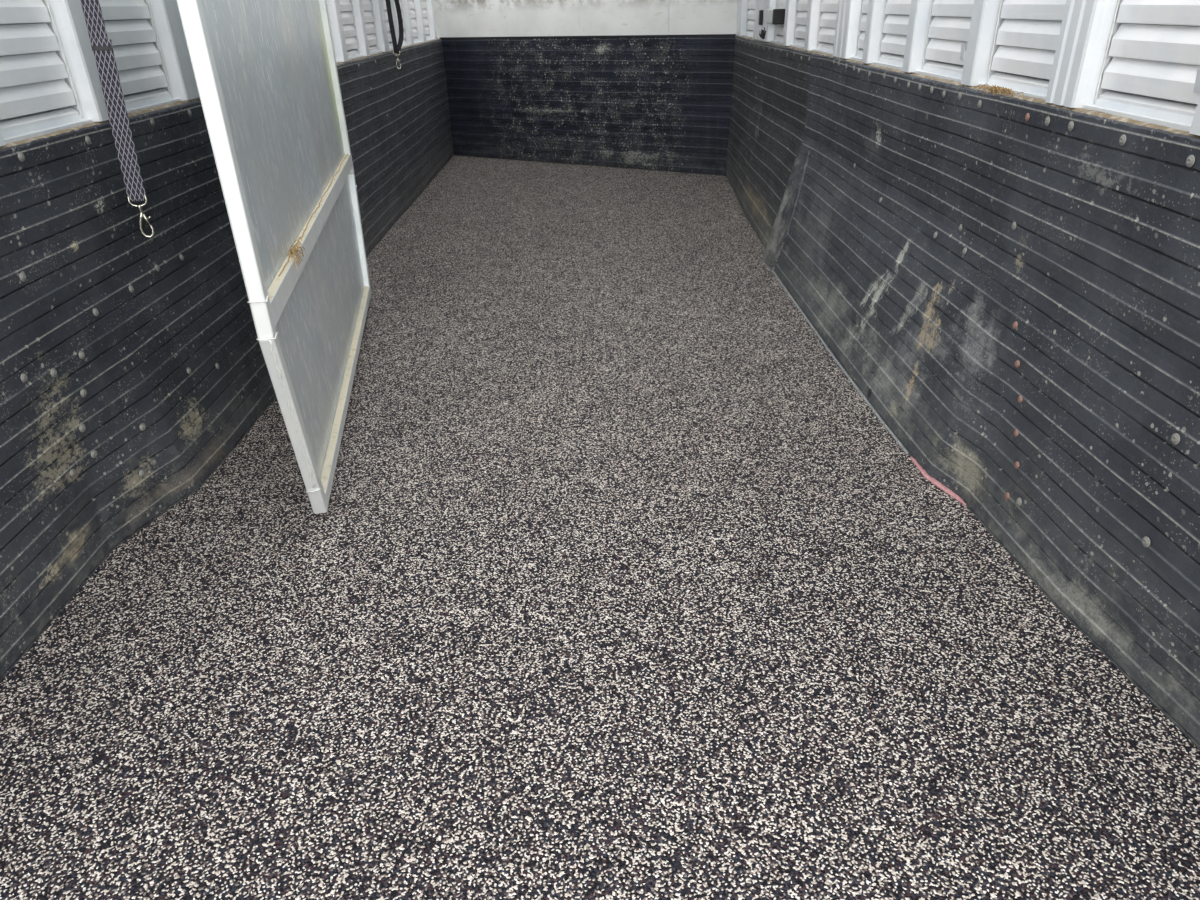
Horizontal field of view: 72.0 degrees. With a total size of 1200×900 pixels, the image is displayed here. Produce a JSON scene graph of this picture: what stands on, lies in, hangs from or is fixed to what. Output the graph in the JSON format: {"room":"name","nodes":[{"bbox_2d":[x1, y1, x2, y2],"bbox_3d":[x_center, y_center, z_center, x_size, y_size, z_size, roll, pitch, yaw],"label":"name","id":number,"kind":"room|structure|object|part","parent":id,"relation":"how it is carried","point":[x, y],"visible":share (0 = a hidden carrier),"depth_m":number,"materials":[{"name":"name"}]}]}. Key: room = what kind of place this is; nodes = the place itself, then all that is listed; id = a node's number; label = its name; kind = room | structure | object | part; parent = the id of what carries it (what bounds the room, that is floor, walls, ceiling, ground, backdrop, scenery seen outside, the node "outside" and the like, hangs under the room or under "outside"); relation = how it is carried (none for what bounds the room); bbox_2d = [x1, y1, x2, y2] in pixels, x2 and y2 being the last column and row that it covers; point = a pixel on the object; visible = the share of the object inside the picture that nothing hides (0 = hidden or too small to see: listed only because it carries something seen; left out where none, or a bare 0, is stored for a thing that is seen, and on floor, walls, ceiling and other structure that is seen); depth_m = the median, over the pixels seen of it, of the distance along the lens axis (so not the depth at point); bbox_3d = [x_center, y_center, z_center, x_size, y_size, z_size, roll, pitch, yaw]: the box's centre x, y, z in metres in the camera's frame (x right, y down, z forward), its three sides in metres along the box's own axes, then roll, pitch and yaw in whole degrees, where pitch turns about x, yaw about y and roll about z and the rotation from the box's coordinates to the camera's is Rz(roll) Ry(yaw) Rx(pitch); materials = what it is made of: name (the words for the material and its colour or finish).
{"room":"horse trailer interior","nodes":[
{"label":"horse trailer interior","id":0,"kind":"room"},
{"bbox_2d":[0,0,438,145],"bbox_3d":[-1.369,-1.861,3.859,0.087,2.072,8.000,-2,28,0],"label":"wall","id":1,"kind":"structure","parent":0,"point":[50,82],"depth_m":2.25,"materials":[{"name":"metal"}]},
{"bbox_3d":[-1.340,-1.096,1.509,0.077,1.034,0.082,-2,28,0],"label":"post","id":2,"kind":"part","parent":1,"relation":"part of","materials":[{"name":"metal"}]},
{"bbox_3d":[-1.360,-1.248,1.695,0.022,1.086,0.374,-2,28,0],"label":"louver panel","id":3,"kind":"part","parent":1,"relation":"part of","materials":[{"name":"metal"}]},
{"bbox_3d":[-1.348,-1.334,1.949,0.077,1.034,0.132,-2,28,0],"label":"post","id":4,"kind":"part","parent":1,"relation":"part of","materials":[{"name":"metal"}]},
{"bbox_2d":[80,0,153,237],"bbox_3d":[-1.266,-1.129,1.983,0.090,1.224,0.087,-2,28,0],"label":"strap","id":5,"kind":"object","parent":1,"relation":"hanging from","point":[102,48],"visible":1,"depth_m":2.10,"materials":[{"name":"grey fabric"}]},
{"bbox_3d":[-1.367,-1.498,2.157,0.022,1.086,0.374,-2,28,0],"label":"louver panel","id":6,"kind":"part","parent":1,"relation":"part of","materials":[{"name":"metal"}]},
{"bbox_3d":[-1.355,-1.577,2.397,0.077,1.034,0.102,-2,28,0],"label":"post","id":7,"kind":"part","parent":1,"relation":"part of","materials":[{"name":"metal"}]},
{"bbox_2d":[0,39,438,148],"bbox_3d":[-1.331,-1.729,3.790,0.023,0.033,7.750,-2,28,0],"label":"trim","id":8,"kind":"structure","parent":1,"relation":"attached to","point":[338,63],"depth_m":2.29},
{"bbox_2d":[0,39,453,681],"bbox_3d":[-1.250,-1.324,4.022,0.127,0.963,7.670,-2,28,0],"label":"mat","id":9,"kind":"object","parent":1,"relation":"attached to","point":[133,365],"visible":0.73,"depth_m":2.17,"materials":[{"name":"rubber"}]},
{"bbox_2d":[176,0,370,513],"bbox_3d":[-0.943,-1.130,2.566,0.204,1.925,2.238,-9,29,-12],"label":"gate","id":10,"kind":"object","parent":1,"relation":"attached to","point":[266,73],"visible":1,"depth_m":2.24,"materials":[{"name":"metal"}]},
{"bbox_3d":[-0.923,-0.788,2.736,0.024,0.054,2.122,-6,29,-8],"label":"rail","id":11,"kind":"part","parent":10,"relation":"part of","materials":[{"name":"metal"}]},
{"bbox_3d":[-1.384,-2.494,4.089,0.077,1.034,0.092,-2,28,0],"label":"post","id":12,"kind":"part","parent":1,"relation":"part of","materials":[{"name":"metal"}]},
{"bbox_3d":[-1.404,-2.655,4.290,0.022,1.086,0.399,-2,28,0],"label":"louver panel","id":13,"kind":"part","parent":1,"relation":"part of","materials":[{"name":"metal"}]},
{"bbox_3d":[-1.392,-2.735,4.533,0.077,1.034,0.082,-2,28,0],"label":"post","id":14,"kind":"part","parent":1,"relation":"part of","materials":[{"name":"metal"}]},
{"bbox_3d":[-1.411,-2.890,4.726,0.022,1.086,0.389,-2,28,0],"label":"louver panel","id":15,"kind":"part","parent":1,"relation":"part of","materials":[{"name":"metal"}]},
{"bbox_3d":[-1.400,-2.983,4.990,0.077,1.034,0.142,-2,28,0],"label":"post","id":16,"kind":"part","parent":1,"relation":"part of","materials":[{"name":"metal"}]},
{"bbox_3d":[-1.419,-3.131,5.170,0.022,1.086,0.299,-2,28,0],"label":"louver panel","id":17,"kind":"part","parent":1,"relation":"part of","materials":[{"name":"metal"}]},
{"bbox_2d":[385,0,403,68],"bbox_3d":[-1.301,-2.915,5.083,0.136,1.039,0.076,-21,34,-31],"label":"strap","id":18,"kind":"object","parent":1,"relation":"hanging from","point":[396,47],"visible":1,"depth_m":5.23,"materials":[{"name":"black fabric"}]},
{"bbox_3d":[-1.406,-3.188,5.368,0.077,1.034,0.082,-2,28,0],"label":"post","id":19,"kind":"part","parent":1,"relation":"part of","materials":[{"name":"metal"}]},
{"bbox_3d":[-1.425,-3.336,5.548,0.022,1.086,0.359,-2,28,0],"label":"louver panel","id":20,"kind":"part","parent":1,"relation":"part of","materials":[{"name":"metal"}]},
{"bbox_3d":[-1.413,-3.407,5.773,0.077,1.034,0.082,-2,28,0],"label":"post","id":21,"kind":"part","parent":1,"relation":"part of","materials":[{"name":"metal"}]},
{"bbox_3d":[-1.433,-3.564,5.970,0.022,1.086,0.399,-2,28,0],"label":"louver panel","id":22,"kind":"part","parent":1,"relation":"part of","materials":[{"name":"metal"}]},
{"bbox_3d":[-1.421,-3.647,6.217,0.077,1.034,0.092,-2,28,0],"label":"post","id":23,"kind":"part","parent":1,"relation":"part of","materials":[{"name":"metal"}]},
{"bbox_3d":[-1.440,-3.815,6.431,0.022,1.086,0.429,-2,28,0],"label":"louver panel","id":24,"kind":"part","parent":1,"relation":"part of","materials":[{"name":"metal"}]},
{"bbox_3d":[-1.429,-3.907,6.696,0.077,1.034,0.102,-2,28,0],"label":"post","id":25,"kind":"part","parent":1,"relation":"part of","materials":[{"name":"metal"}]},
{"bbox_2d":[433,0,737,39],"bbox_3d":[-0.221,-3.326,6.511,3.189,2.050,0.064,15,33,28],"label":"wall","id":26,"kind":"structure","parent":0,"point":[454,19],"depth_m":6.42,"materials":[{"name":"metal"}]},
{"bbox_2d":[442,37,734,175],"bbox_3d":[-0.197,-2.833,6.739,2.739,0.962,0.021,15,33,28],"label":"mat","id":27,"kind":"object","parent":26,"relation":"attached to","point":[659,104],"visible":1,"depth_m":6.65,"materials":[{"name":"black rubber"}]},
{"bbox_2d":[0,155,1199,899],"bbox_3d":[-0.130,-1.019,4.508,2.700,0.100,8.300,-2,28,0],"label":"floor","id":28,"kind":"structure","parent":0,"point":[613,582],"depth_m":1.74,"materials":[{"name":"rubber"}]},
{"bbox_2d":[910,457,965,505],"bbox_3d":[0.929,0.081,2.296,0.024,0.014,0.271,-7,29,-10],"label":"strip","id":29,"kind":"object","parent":28,"relation":"on","point":[934,481],"visible":1,"depth_m":2.28,"materials":[{"name":"plastic"}]},
{"bbox_2d":[736,0,1199,135],"bbox_3d":[1.039,-1.939,3.858,0.087,2.068,8.000,-2,28,0],"label":"wall","id":30,"kind":"structure","parent":0,"point":[1139,60],"depth_m":2.04,"materials":[{"name":"metal"}]},
{"bbox_3d":[0.989,-3.353,5.525,0.077,1.034,0.162,-2,28,0],"label":"post","id":31,"kind":"part","parent":30,"relation":"part of","materials":[{"name":"metal"}]},
{"bbox_3d":[1.007,-3.231,5.208,0.022,1.084,0.489,-2,28,0],"label":"louver panel","id":32,"kind":"part","parent":30,"relation":"part of","materials":[{"name":"metal"}]},
{"bbox_2d":[759,10,762,32],"bbox_3d":[0.967,-2.583,4.979,0.024,0.125,0.058,-2,28,0],"label":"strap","id":33,"kind":"object","parent":30,"relation":"attached to","point":[760,11],"visible":1,"depth_m":4.96,"materials":[{"name":"black fabric"}]},
{"bbox_2d":[759,27,765,38],"bbox_3d":[0.981,-2.495,4.942,0.031,0.066,0.172,-2,28,0],"label":"knot","id":34,"kind":"object","parent":30,"relation":"on","point":[762,35],"visible":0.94,"depth_m":4.93,"materials":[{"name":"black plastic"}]},
{"bbox_3d":[1.001,-2.964,4.807,0.077,1.034,0.454,-2,28,0],"label":"post","id":35,"kind":"part","parent":30,"relation":"part of","materials":[{"name":"metal"}]},
{"bbox_2d":[726,36,818,248],"bbox_3d":[0.930,-1.966,5.071,0.147,0.964,2.440,-2,28,0],"label":"mat","id":36,"kind":"object","parent":30,"relation":"attached to","point":[770,86],"visible":0.94,"depth_m":4.80,"materials":[{"name":"rubber"}]},
{"bbox_2d":[765,9,784,24],"bbox_3d":[0.988,-2.451,4.666,0.066,0.076,0.250,-2,28,0],"label":"latch","id":37,"kind":"object","parent":30,"relation":"in","point":[773,16],"depth_m":4.57,"materials":[{"name":"metal"}]},
{"bbox_3d":[0.990,-2.399,4.570,0.066,0.076,0.030,-2,28,0],"label":"latch knob","id":38,"kind":"part","parent":37,"relation":"part of","materials":[{"name":"black plastic"}]},
{"bbox_3d":[1.021,-2.788,4.390,0.022,1.084,0.429,-2,28,0],"label":"louver panel","id":39,"kind":"part","parent":30,"relation":"part of","materials":[{"name":"metal"}]},
{"bbox_3d":[1.012,-2.626,4.184,0.077,1.034,0.072,-2,28,0],"label":"post","id":40,"kind":"part","parent":30,"relation":"part of","materials":[{"name":"metal"}]},
{"bbox_3d":[1.029,-2.547,3.946,0.022,1.084,0.399,-2,28,0],"label":"louver panel","id":41,"kind":"part","parent":30,"relation":"part of","materials":[{"name":"metal"}]},
{"bbox_3d":[1.019,-2.390,3.749,0.077,1.034,0.082,-2,28,0],"label":"post","id":42,"kind":"part","parent":30,"relation":"part of","materials":[{"name":"metal"}]},
{"bbox_3d":[1.036,-2.302,3.494,0.022,1.084,0.429,-2,28,0],"label":"louver panel","id":43,"kind":"part","parent":30,"relation":"part of","materials":[{"name":"metal"}]},
{"bbox_3d":[1.028,-2.109,3.229,0.077,1.034,0.204,-2,28,0],"label":"post","id":44,"kind":"part","parent":30,"relation":"part of","materials":[{"name":"metal"}]},
{"bbox_3d":[1.044,-2.045,3.019,0.022,1.084,0.209,-2,28,0],"label":"louver panel","id":45,"kind":"part","parent":30,"relation":"part of","materials":[{"name":"metal"}]},
{"bbox_3d":[1.034,-1.935,2.909,0.077,1.034,0.072,-2,28,0],"label":"post","id":46,"kind":"part","parent":30,"relation":"part of","materials":[{"name":"metal"}]},
{"bbox_3d":[1.050,-1.864,2.685,0.022,1.084,0.369,-2,28,0],"label":"louver panel","id":47,"kind":"part","parent":30,"relation":"part of","materials":[{"name":"metal"}]},
{"bbox_3d":[1.040,-1.716,2.505,0.077,1.034,0.072,-2,28,0],"label":"post","id":48,"kind":"part","parent":30,"relation":"part of","materials":[{"name":"metal"}]},
{"bbox_3d":[1.057,-1.636,2.265,0.022,1.084,0.404,-2,28,0],"label":"louver panel","id":49,"kind":"part","parent":30,"relation":"part of","materials":[{"name":"metal"}]},
{"bbox_2d":[960,44,965,59],"bbox_3d":[1.062,-1.165,2.415,0.005,0.042,0.029,-2,28,0],"label":"tab","id":50,"kind":"object","parent":30,"relation":"attached to","point":[963,46],"visible":0.93,"depth_m":2.41,"materials":[{"name":"white metal"}]},
{"bbox_2d":[736,35,1199,138],"bbox_3d":[1.022,-1.460,3.151,0.023,0.032,6.300,-2,28,0],"label":"trim","id":51,"kind":"structure","parent":30,"relation":"attached to","point":[1031,99],"depth_m":1.98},
{"bbox_2d":[976,83,1023,98],"bbox_3d":[1.029,-0.921,2.133,0.031,0.033,0.293,-2,28,0],"label":"hay wisp","id":52,"kind":"object","parent":51,"relation":"on","point":[994,88],"visible":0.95,"depth_m":2.14,"materials":[{"name":"yellow plant"}]},
{"bbox_2d":[762,53,1199,749],"bbox_3d":[0.952,-0.490,2.354,0.194,0.959,3.878,-2,28,0],"label":"mat","id":53,"kind":"object","parent":30,"relation":"attached to","point":[1010,286],"visible":1,"depth_m":1.93,"materials":[{"name":"rubber"}]},
{"bbox_3d":[1.048,-1.479,2.068,0.077,1.034,0.077,-2,28,0],"label":"post","id":54,"kind":"part","parent":30,"relation":"part of","materials":[{"name":"metal"}]},
{"bbox_3d":[1.065,-1.400,1.830,0.022,1.084,0.394,-2,28,0],"label":"louver panel","id":55,"kind":"part","parent":30,"relation":"part of","materials":[{"name":"metal"}]},
{"bbox_3d":[1.056,-1.232,1.612,0.077,1.034,0.134,-2,28,0],"label":"post","id":56,"kind":"part","parent":30,"relation":"part of","materials":[{"name":"metal"}]},
{"bbox_3d":[1.073,-1.147,1.362,0.022,1.084,0.369,-2,28,0],"label":"louver panel","id":57,"kind":"part","parent":30,"relation":"part of","materials":[{"name":"metal"}]},
{"bbox_3d":[1.063,-0.997,1.178,0.077,1.034,0.082,-2,28,0],"label":"post","id":58,"kind":"part","parent":30,"relation":"part of","materials":[{"name":"metal"}]},
{"bbox_2d":[1193,66,1199,92],"bbox_3d":[1.077,-0.664,1.480,0.005,0.042,0.029,-2,28,0],"label":"tab","id":59,"kind":"object","parent":30,"relation":"attached to","point":[1197,81],"visible":1,"depth_m":1.48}
]}

